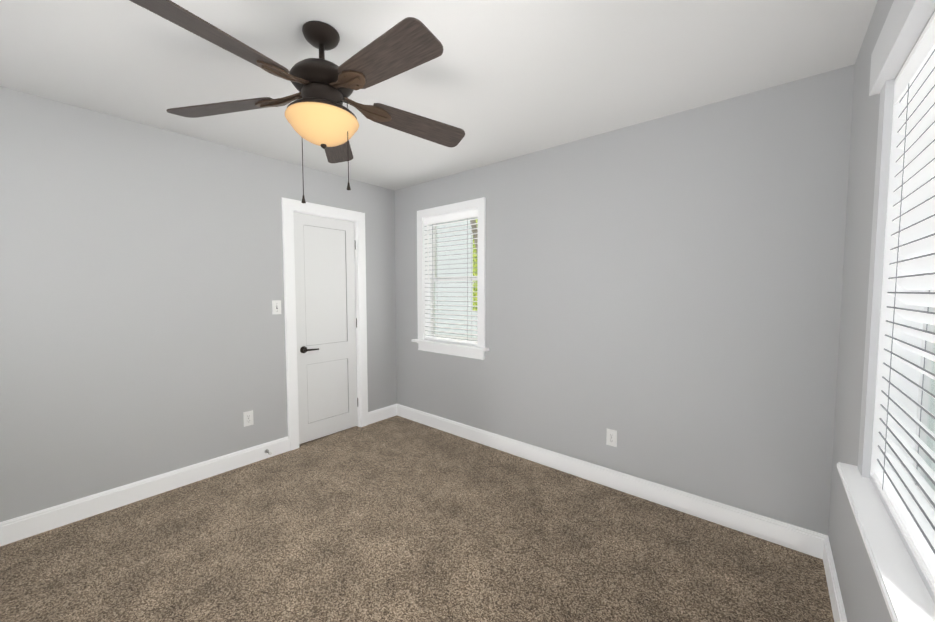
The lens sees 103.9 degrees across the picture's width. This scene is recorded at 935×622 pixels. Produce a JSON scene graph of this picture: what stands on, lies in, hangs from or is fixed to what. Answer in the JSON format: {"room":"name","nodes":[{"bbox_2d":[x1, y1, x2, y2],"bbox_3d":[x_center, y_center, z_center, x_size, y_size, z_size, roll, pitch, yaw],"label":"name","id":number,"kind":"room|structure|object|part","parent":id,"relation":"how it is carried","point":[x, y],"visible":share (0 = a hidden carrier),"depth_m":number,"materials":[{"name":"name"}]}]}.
{"room":"empty bedroom","nodes":[
{"label":"empty bedroom","id":0,"kind":"room"},
{"bbox_2d":[0,86,396,521],"bbox_3d":[-1.978,0.002,2.663,0.150,2.440,3.861,3,4,40],"label":"wall","id":1,"kind":"structure","parent":0,"point":[142,331],"depth_m":2.37,"materials":[{"name":"grey paint"}]},
{"bbox_2d":[0,436,288,545],"bbox_3d":[-2.285,1.185,2.232,0.016,0.125,2.347,3,4,40],"label":"baseboard","id":2,"kind":"structure","parent":1,"relation":"attached to","point":[28,525],"depth_m":2.35,"materials":[{"name":"white wood"}]},
{"bbox_2d":[243,410,253,426],"bbox_3d":[-1.728,0.849,2.886,0.010,0.115,0.070,3,4,40],"label":"electrical outlet","id":3,"kind":"object","parent":1,"relation":"attached to","point":[248,420],"visible":1,"depth_m":2.88,"materials":[{"name":"white plastic"}]},
{"bbox_2d":[272,300,280,313],"bbox_3d":[-1.572,-0.030,3.019,0.016,0.115,0.070,3,4,40],"label":"light switch","id":4,"kind":"object","parent":1,"relation":"attached to","point":[276,306],"visible":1,"depth_m":3.02,"materials":[{"name":"white plastic"}]},
{"bbox_2d":[281,197,367,450],"bbox_3d":[-1.333,0.111,3.427,0.172,2.137,0.796,3,4,40],"label":"door frame","id":5,"kind":"structure","parent":1,"relation":"attached to","point":[290,207],"depth_m":3.17,"materials":[{"name":"white wood"}]},
{"bbox_2d":[293,212,357,443],"bbox_3d":[-1.288,0.155,3.398,0.096,2.029,0.614,3,4,40],"label":"door leaf","id":6,"kind":"structure","parent":1,"relation":"in","point":[325,289],"depth_m":3.39,"materials":[{"name":"white wood"}]},
{"bbox_3d":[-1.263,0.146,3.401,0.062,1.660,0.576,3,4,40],"label":"handle","id":7,"kind":"part","parent":6,"relation":"part of","materials":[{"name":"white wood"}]},
{"bbox_2d":[368,404,395,424],"bbox_3d":[-0.905,1.094,3.882,0.016,0.125,0.367,3,4,40],"label":"baseboard","id":8,"kind":"structure","parent":1,"relation":"attached to","point":[380,414],"depth_m":3.87,"materials":[{"name":"white wood"}]},
{"bbox_2d":[0,415,833,621],"bbox_3d":[-0.614,1.333,1.596,3.706,0.100,3.861,3,4,40],"label":"floor","id":9,"kind":"structure","parent":0,"point":[396,518],"depth_m":1.91,"materials":[{"name":"carpet"}]},
{"bbox_2d":[0,0,877,189],"bbox_3d":[-0.614,-1.204,1.455,3.706,0.100,3.861,3,4,40],"label":"ceiling","id":10,"kind":"structure","parent":0,"point":[496,81],"depth_m":1.73,"materials":[{"name":"white paint"}]},
{"bbox_2d":[129,0,464,202],"bbox_3d":[-0.577,-0.808,1.511,1.246,0.695,1.296,3,4,40],"label":"fan light","id":11,"kind":"object","parent":10,"relation":"hanging from","point":[320,114],"visible":1,"depth_m":1.44,"materials":[{"name":"brown wood"}]},
{"bbox_3d":[-0.609,-0.758,1.546,0.292,0.108,0.292,3,4,40],"label":"lamp shade","id":12,"kind":"part","parent":11,"relation":"part of","materials":[{"name":"beige glass"}]},
{"bbox_2d":[395,64,854,534],"bbox_3d":[0.576,-0.014,2.948,3.406,2.440,0.150,3,4,40],"label":"wall","id":13,"kind":"structure","parent":0,"point":[663,296],"depth_m":2.26,"materials":[{"name":"grey paint"}]},
{"bbox_2d":[411,197,488,359],"bbox_3d":[-0.144,-0.291,3.491,0.945,1.407,0.216,3,4,40],"label":"window","id":14,"kind":"structure","parent":13,"relation":"in","point":[476,351],"depth_m":3.54,"materials":[{"name":"white wood"}]},
{"bbox_2d":[424,209,477,343],"bbox_3d":[-0.153,-0.308,3.480,0.679,1.200,0.066,3,4,40],"label":"window blind","id":15,"kind":"object","parent":14,"relation":"attached to","point":[457,216],"visible":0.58,"depth_m":3.45,"materials":[{"name":"white plastic"}]},
{"bbox_3d":[-0.101,-0.312,3.542,0.611,1.126,0.028,3,4,40],"label":"glass","id":16,"kind":"part","parent":14,"relation":"part of","materials":[{"name":"clear glass"}]},
{"bbox_2d":[396,404,819,556],"bbox_3d":[0.505,1.144,2.963,3.360,0.125,0.016,3,4,40],"label":"baseboard","id":17,"kind":"structure","parent":13,"relation":"attached to","point":[801,539],"depth_m":2.40,"materials":[{"name":"white wood"}]},
{"bbox_2d":[606,428,616,446],"bbox_3d":[1.000,0.880,2.538,0.070,0.115,0.010,3,4,40],"label":"electrical outlet","id":18,"kind":"object","parent":13,"relation":"attached to","point":[611,437],"visible":1,"depth_m":2.54,"materials":[{"name":"white plastic"}]},
{"bbox_2d":[828,0,934,621],"bbox_3d":[0.751,0.128,0.388,0.150,2.440,3.861,3,4,40],"label":"wall","id":19,"kind":"structure","parent":0,"point":[862,596],"depth_m":1.46,"materials":[{"name":"grey paint"}]},
{"bbox_2d":[816,533,846,621],"bbox_3d":[0.687,1.280,0.505,0.016,0.125,3.561,3,4,40],"label":"baseboard","id":20,"kind":"structure","parent":19,"relation":"attached to","point":[839,615],"depth_m":1.62,"materials":[{"name":"white wood"}]},
{"bbox_2d":[837,0,934,621],"bbox_3d":[1.033,-0.074,0.766,0.216,1.474,1.080,3,4,40],"label":"window","id":21,"kind":"structure","parent":19,"relation":"in","point":[907,588],"depth_m":1.10,"materials":[{"name":"white wood"}]},
{"bbox_2d":[874,19,934,587],"bbox_3d":[1.023,-0.058,0.775,0.065,1.200,0.864,3,4,40],"label":"window blind","id":22,"kind":"object","parent":21,"relation":"attached to","point":[913,510],"visible":1,"depth_m":0.94,"materials":[{"name":"white plastic"}]},
{"bbox_3d":[1.085,-0.056,0.724,0.028,1.126,0.796,3,4,40],"label":"glass","id":23,"kind":"part","parent":21,"relation":"part of","materials":[{"name":"clear glass"}]},
{"label":"outside","id":24,"kind":"structure","parent":0,"visible":0},
{"bbox_2d":[435,219,477,337],"bbox_3d":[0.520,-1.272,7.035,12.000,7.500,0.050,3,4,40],"label":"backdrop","id":25,"kind":"structure","parent":24,"point":[460,272],"depth_m":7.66,"materials":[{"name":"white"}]}
]}

